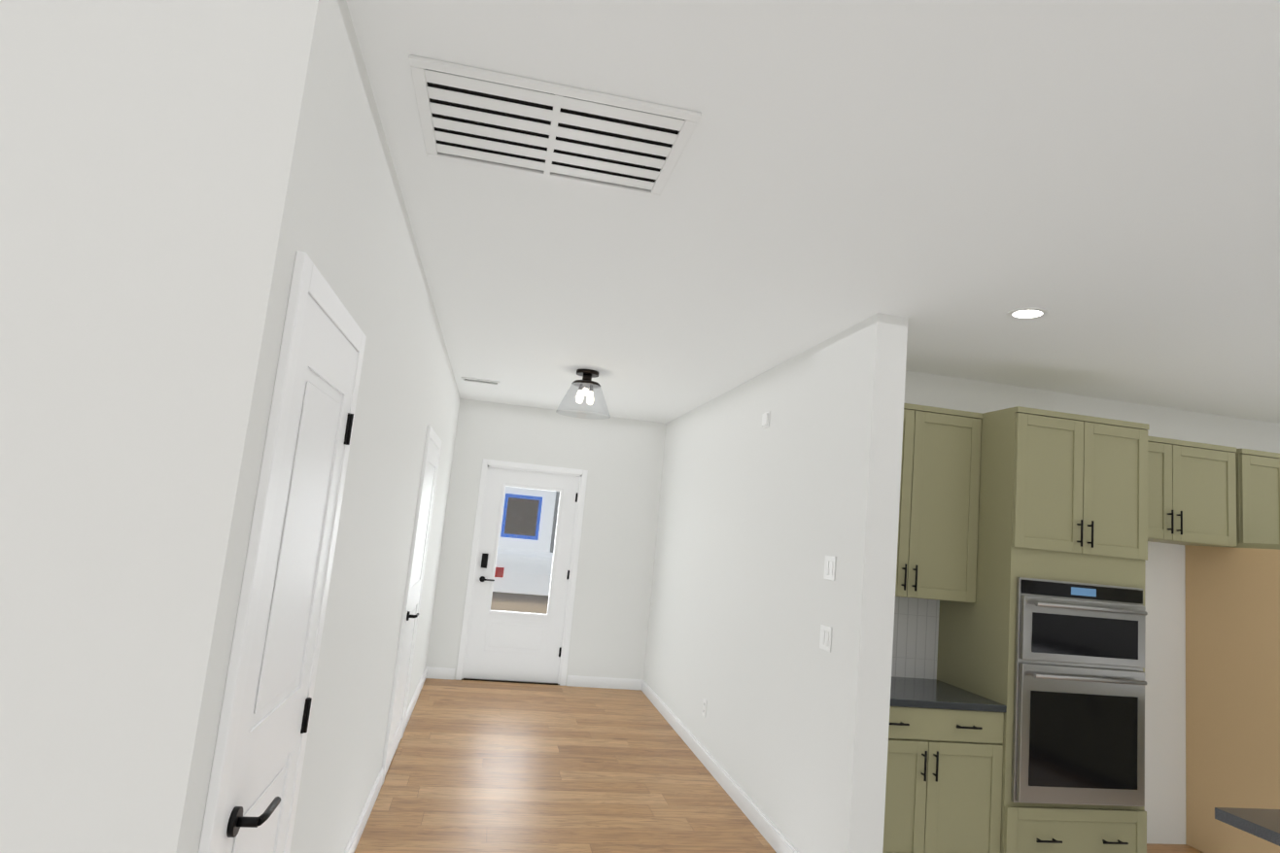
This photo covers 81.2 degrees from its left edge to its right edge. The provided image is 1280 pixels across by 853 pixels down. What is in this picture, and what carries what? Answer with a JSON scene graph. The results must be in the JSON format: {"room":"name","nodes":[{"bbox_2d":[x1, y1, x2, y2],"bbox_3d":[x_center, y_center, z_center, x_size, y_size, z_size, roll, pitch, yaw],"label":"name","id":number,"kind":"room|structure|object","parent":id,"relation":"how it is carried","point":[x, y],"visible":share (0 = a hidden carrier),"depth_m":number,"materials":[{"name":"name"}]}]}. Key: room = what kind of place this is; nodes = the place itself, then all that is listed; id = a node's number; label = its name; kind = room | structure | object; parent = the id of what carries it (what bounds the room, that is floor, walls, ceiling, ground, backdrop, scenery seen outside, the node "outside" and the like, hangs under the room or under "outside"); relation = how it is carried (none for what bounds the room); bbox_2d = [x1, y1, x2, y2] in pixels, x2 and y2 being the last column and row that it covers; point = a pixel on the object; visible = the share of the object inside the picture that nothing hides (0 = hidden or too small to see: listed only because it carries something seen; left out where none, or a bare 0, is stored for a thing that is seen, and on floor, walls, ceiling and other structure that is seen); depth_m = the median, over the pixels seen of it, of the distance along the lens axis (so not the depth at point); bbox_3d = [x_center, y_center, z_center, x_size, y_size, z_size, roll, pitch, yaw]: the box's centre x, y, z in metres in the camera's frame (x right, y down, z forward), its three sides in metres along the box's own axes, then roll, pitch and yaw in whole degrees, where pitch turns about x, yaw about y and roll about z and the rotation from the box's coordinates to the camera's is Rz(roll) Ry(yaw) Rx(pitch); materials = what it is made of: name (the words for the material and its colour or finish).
{"room":"entry hallway","nodes":[
{"label":"entry hallway","id":0,"kind":"room"},
{"bbox_2d":[0,0,251,852],"bbox_3d":[-3.544,0.031,0.882,5.440,2.720,0.120,7,-8,-10],"label":"wall","id":1,"kind":"structure","parent":0,"point":[115,118],"depth_m":1.34,"materials":[{"name":"white paint"}]},
{"bbox_2d":[98,0,460,852],"bbox_3d":[-1.402,0.702,4.309,0.120,2.720,6.140,7,-8,-10],"label":"wall","id":2,"kind":"structure","parent":0,"point":[308,167],"depth_m":1.48,"materials":[{"name":"white paint"}]},
{"bbox_2d":[198,250,366,852],"bbox_3d":[-0.870,0.719,1.765,0.020,2.105,0.750,7,-8,-10],"label":"trim","id":3,"kind":"structure","parent":2,"relation":"attached to","point":[308,278],"depth_m":1.50,"materials":[{"name":"white wood"}]},
{"bbox_2d":[218,294,358,852],"bbox_3d":[-0.844,0.751,1.771,0.077,2.028,0.628,7,-8,-10],"label":"closet door","id":4,"kind":"structure","parent":2,"relation":"in","point":[274,716],"depth_m":1.77,"materials":[{"name":"white paint"}]},
{"bbox_2d":[343,766,383,852],"bbox_3d":[-1.265,1.885,3.157,0.016,0.102,2.370,7,-8,-10],"label":"baseboard","id":5,"kind":"structure","parent":2,"relation":"attached to","point":[355,838],"depth_m":3.71,"materials":[{"name":"white"}]},
{"bbox_2d":[381,425,441,785],"bbox_3d":[-1.489,1.089,4.929,0.020,2.105,0.980,7,-8,-10],"label":"door frame","id":6,"kind":"structure","parent":2,"relation":"attached to","point":[432,434],"depth_m":4.50,"materials":[{"name":"white wood"}]},
{"bbox_2d":[384,439,439,776],"bbox_3d":[-1.462,1.121,4.931,0.077,2.028,0.850,7,-8,-10],"label":"room door","id":7,"kind":"structure","parent":2,"relation":"in","point":[412,614],"depth_m":4.91,"materials":[{"name":"white paint"}]},
{"bbox_2d":[403,667,427,732],"bbox_3d":[-1.861,2.241,6.201,0.016,0.102,1.894,7,-8,-10],"label":"baseboard","id":8,"kind":"structure","parent":2,"relation":"attached to","point":[412,704],"depth_m":6.06,"materials":[{"name":"white"}]},
{"bbox_2d":[425,398,666,686],"bbox_3d":[-0.880,1.193,7.564,2.410,2.720,0.120,7,-8,-10],"label":"wall","id":9,"kind":"structure","parent":0,"point":[620,460],"depth_m":7.57,"materials":[{"name":"white paint"}]},
{"bbox_2d":[425,666,454,680],"bbox_3d":[-1.917,2.365,7.155,0.275,0.102,0.016,7,-8,-10],"label":"baseboard","id":10,"kind":"structure","parent":9,"relation":"attached to","point":[440,674],"depth_m":7.15,"materials":[{"name":"white wood"}]},
{"bbox_2d":[461,678,559,685],"bbox_3d":[-1.267,2.498,7.336,0.950,0.012,0.120,7,-8,-10],"label":"threshold","id":11,"kind":"object","parent":9,"relation":"attached to","point":[492,680],"depth_m":7.28,"materials":[{"name":"brown metal"}]},
{"bbox_2d":[463,467,579,683],"bbox_3d":[-1.162,1.474,7.436,0.926,2.055,0.108,7,-8,-10],"label":"front door","id":12,"kind":"structure","parent":9,"relation":"in","point":[514,646],"depth_m":7.41,"materials":[{"name":"white paint"}]},
{"bbox_2d":[455,458,588,686],"bbox_3d":[-1.164,1.447,7.468,1.060,2.140,0.122,7,-8,-10],"label":"door frame","id":13,"kind":"structure","parent":9,"relation":"attached to","point":[581,474],"depth_m":7.44,"materials":[{"name":"white wood"}]},
{"bbox_2d":[566,675,643,690],"bbox_3d":[-0.343,2.555,7.440,0.765,0.102,0.016,7,-8,-10],"label":"baseboard","id":14,"kind":"structure","parent":9,"relation":"attached to","point":[603,682],"depth_m":7.43,"materials":[{"name":"white"}]},
{"bbox_2d":[643,312,908,852],"bbox_3d":[0.654,1.066,5.541,0.160,2.720,4.440,7,-8,-10],"label":"wall","id":15,"kind":"structure","parent":0,"point":[757,523],"depth_m":4.12,"materials":[{"name":"white paint"}]},
{"bbox_2d":[702,698,706,717],"bbox_3d":[0.469,2.047,5.431,0.008,0.118,0.075,7,-8,-10],"label":"electrical outlet","id":16,"kind":"object","parent":15,"relation":"attached to","point":[704,708],"visible":1,"depth_m":5.42,"materials":[{"name":"white plastic"}]},
{"bbox_2d":[641,680,798,852],"bbox_3d":[0.446,2.346,5.342,0.016,0.102,4.424,7,-8,-10],"label":"baseboard","id":17,"kind":"structure","parent":15,"relation":"attached to","point":[776,839],"depth_m":4.76,"materials":[{"name":"white"}]},
{"bbox_2d":[761,411,769,428],"bbox_3d":[0.817,-0.045,4.862,0.020,0.100,0.100,7,-8,-10],"label":"box","id":18,"kind":"object","parent":15,"relation":"attached to","point":[765,420],"visible":1,"depth_m":4.83,"materials":[{"name":"white plastic"}]},
{"bbox_2d":[819,623,831,652],"bbox_3d":[0.909,1.038,3.666,0.010,0.118,0.120,7,-8,-10],"label":"light switch","id":19,"kind":"object","parent":15,"relation":"attached to","point":[825,638],"visible":1,"depth_m":3.65,"materials":[{"name":"white plastic"}]},
{"bbox_2d":[823,555,835,581],"bbox_3d":[0.942,0.703,3.711,0.010,0.118,0.120,7,-8,-10],"label":"light switch","id":20,"kind":"object","parent":15,"relation":"attached to","point":[829,567],"visible":1,"depth_m":3.70,"materials":[{"name":"white plastic"}]},
{"bbox_2d":[891,596,938,679],"bbox_3d":[1.363,1.207,4.369,0.839,0.480,0.002,7,-8,-10],"label":"tile backsplash","id":21,"kind":"structure","parent":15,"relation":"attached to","point":[915,646],"depth_m":4.40,"materials":[{"name":"white tile"}]},
{"bbox_2d":[354,678,1203,852],"bbox_3d":[0.814,1.792,0.400,14.600,0.060,15.000,7,-8,-10],"label":"floor","id":22,"kind":"structure","parent":0,"point":[482,767],"depth_m":4.62,"materials":[{"name":"brown wood"}]},
{"bbox_2d":[882,403,1279,852],"bbox_3d":[2.659,1.226,4.273,3.340,2.438,0.676,7,-8,-10],"label":"kitchen cabinets","id":23,"kind":"object","parent":22,"relation":"on","point":[993,505],"visible":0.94,"depth_m":4.11,"materials":[{"name":"green wood"}]},
{"bbox_2d":[1011,577,1147,806],"bbox_3d":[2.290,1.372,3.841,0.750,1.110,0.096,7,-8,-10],"label":"double oven","id":24,"kind":"object","parent":23,"relation":"in","point":[1079,716],"visible":1,"depth_m":3.83,"materials":[{"name":"silver metal"}]},
{"bbox_2d":[1214,807,1279,846],"bbox_3d":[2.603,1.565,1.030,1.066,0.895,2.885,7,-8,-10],"label":"countertop","id":25,"kind":"structure","parent":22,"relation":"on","point":[1262,823],"depth_m":2.33,"materials":[{"name":"grey stone"}]},
{"bbox_2d":[345,0,1279,423],"bbox_3d":[1.078,-0.960,0.773,14.600,0.080,15.000,7,-8,-10],"label":"ceiling","id":26,"kind":"structure","parent":0,"point":[954,181],"depth_m":2.43,"materials":[{"name":"white paint"}]},
{"bbox_2d":[461,377,499,385],"bbox_3d":[-1.359,-0.387,6.373,0.320,0.012,0.140,7,-8,-10],"label":"ceiling vent","id":27,"kind":"object","parent":26,"relation":"in","point":[481,381],"visible":1,"depth_m":6.38,"materials":[{"name":"white metal"}]},
{"bbox_2d":[408,54,701,199],"bbox_3d":[-0.257,-0.849,2.192,0.760,0.012,0.540,7,-8,-10],"label":"ceiling vent","id":28,"kind":"object","parent":26,"relation":"in","point":[500,121],"visible":0.98,"depth_m":2.14,"materials":[{"name":"white metal"}]},
{"bbox_2d":[555,369,610,419],"bbox_3d":[-0.404,-0.248,5.529,0.400,0.328,0.400,7,-8,-10],"label":"ceiling light","id":29,"kind":"object","parent":26,"relation":"attached to","point":[587,382],"visible":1,"depth_m":5.51,"materials":[{"name":"clear glass"}]},
{"bbox_2d":[1006,307,1048,319],"bbox_3d":[1.734,-0.505,3.341,0.170,0.006,0.170,7,-8,-10],"label":"recessed light","id":30,"kind":"object","parent":26,"relation":"in","point":[1030,313],"visible":0.92,"depth_m":3.33,"materials":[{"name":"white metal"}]},
{"bbox_2d":[894,370,1279,844],"bbox_3d":[3.575,1.253,4.860,5.350,2.720,0.120,7,-8,-10],"label":"wall","id":31,"kind":"structure","parent":0,"point":[1165,695],"depth_m":4.73,"materials":[{"name":"white paint"}]},
{"label":"outside","id":32,"kind":"structure","parent":0,"visible":0},
{"bbox_2d":[490,591,549,614],"bbox_3d":[-3.506,4.370,21.920,26.000,0.100,29.200,7,-8,-10],"label":"ground","id":33,"kind":"structure","parent":32,"point":[532,603],"depth_m":14.47,"materials":[{"name":"beige soil"}]},
{"bbox_2d":[492,548,553,595],"bbox_3d":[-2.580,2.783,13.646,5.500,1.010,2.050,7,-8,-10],"label":"truck","id":34,"kind":"object","parent":33,"relation":"on","point":[532,572],"depth_m":12.80,"materials":[{"name":"white"}]},
{"bbox_2d":[497,486,559,553],"bbox_3d":[-3.923,1.874,23.054,17.000,5.050,7.400,7,-8,-10],"label":"neighbouring house","id":35,"kind":"structure","parent":33,"relation":"on","point":[504,536],"depth_m":20.71,"materials":[{"name":"white"}]}
]}

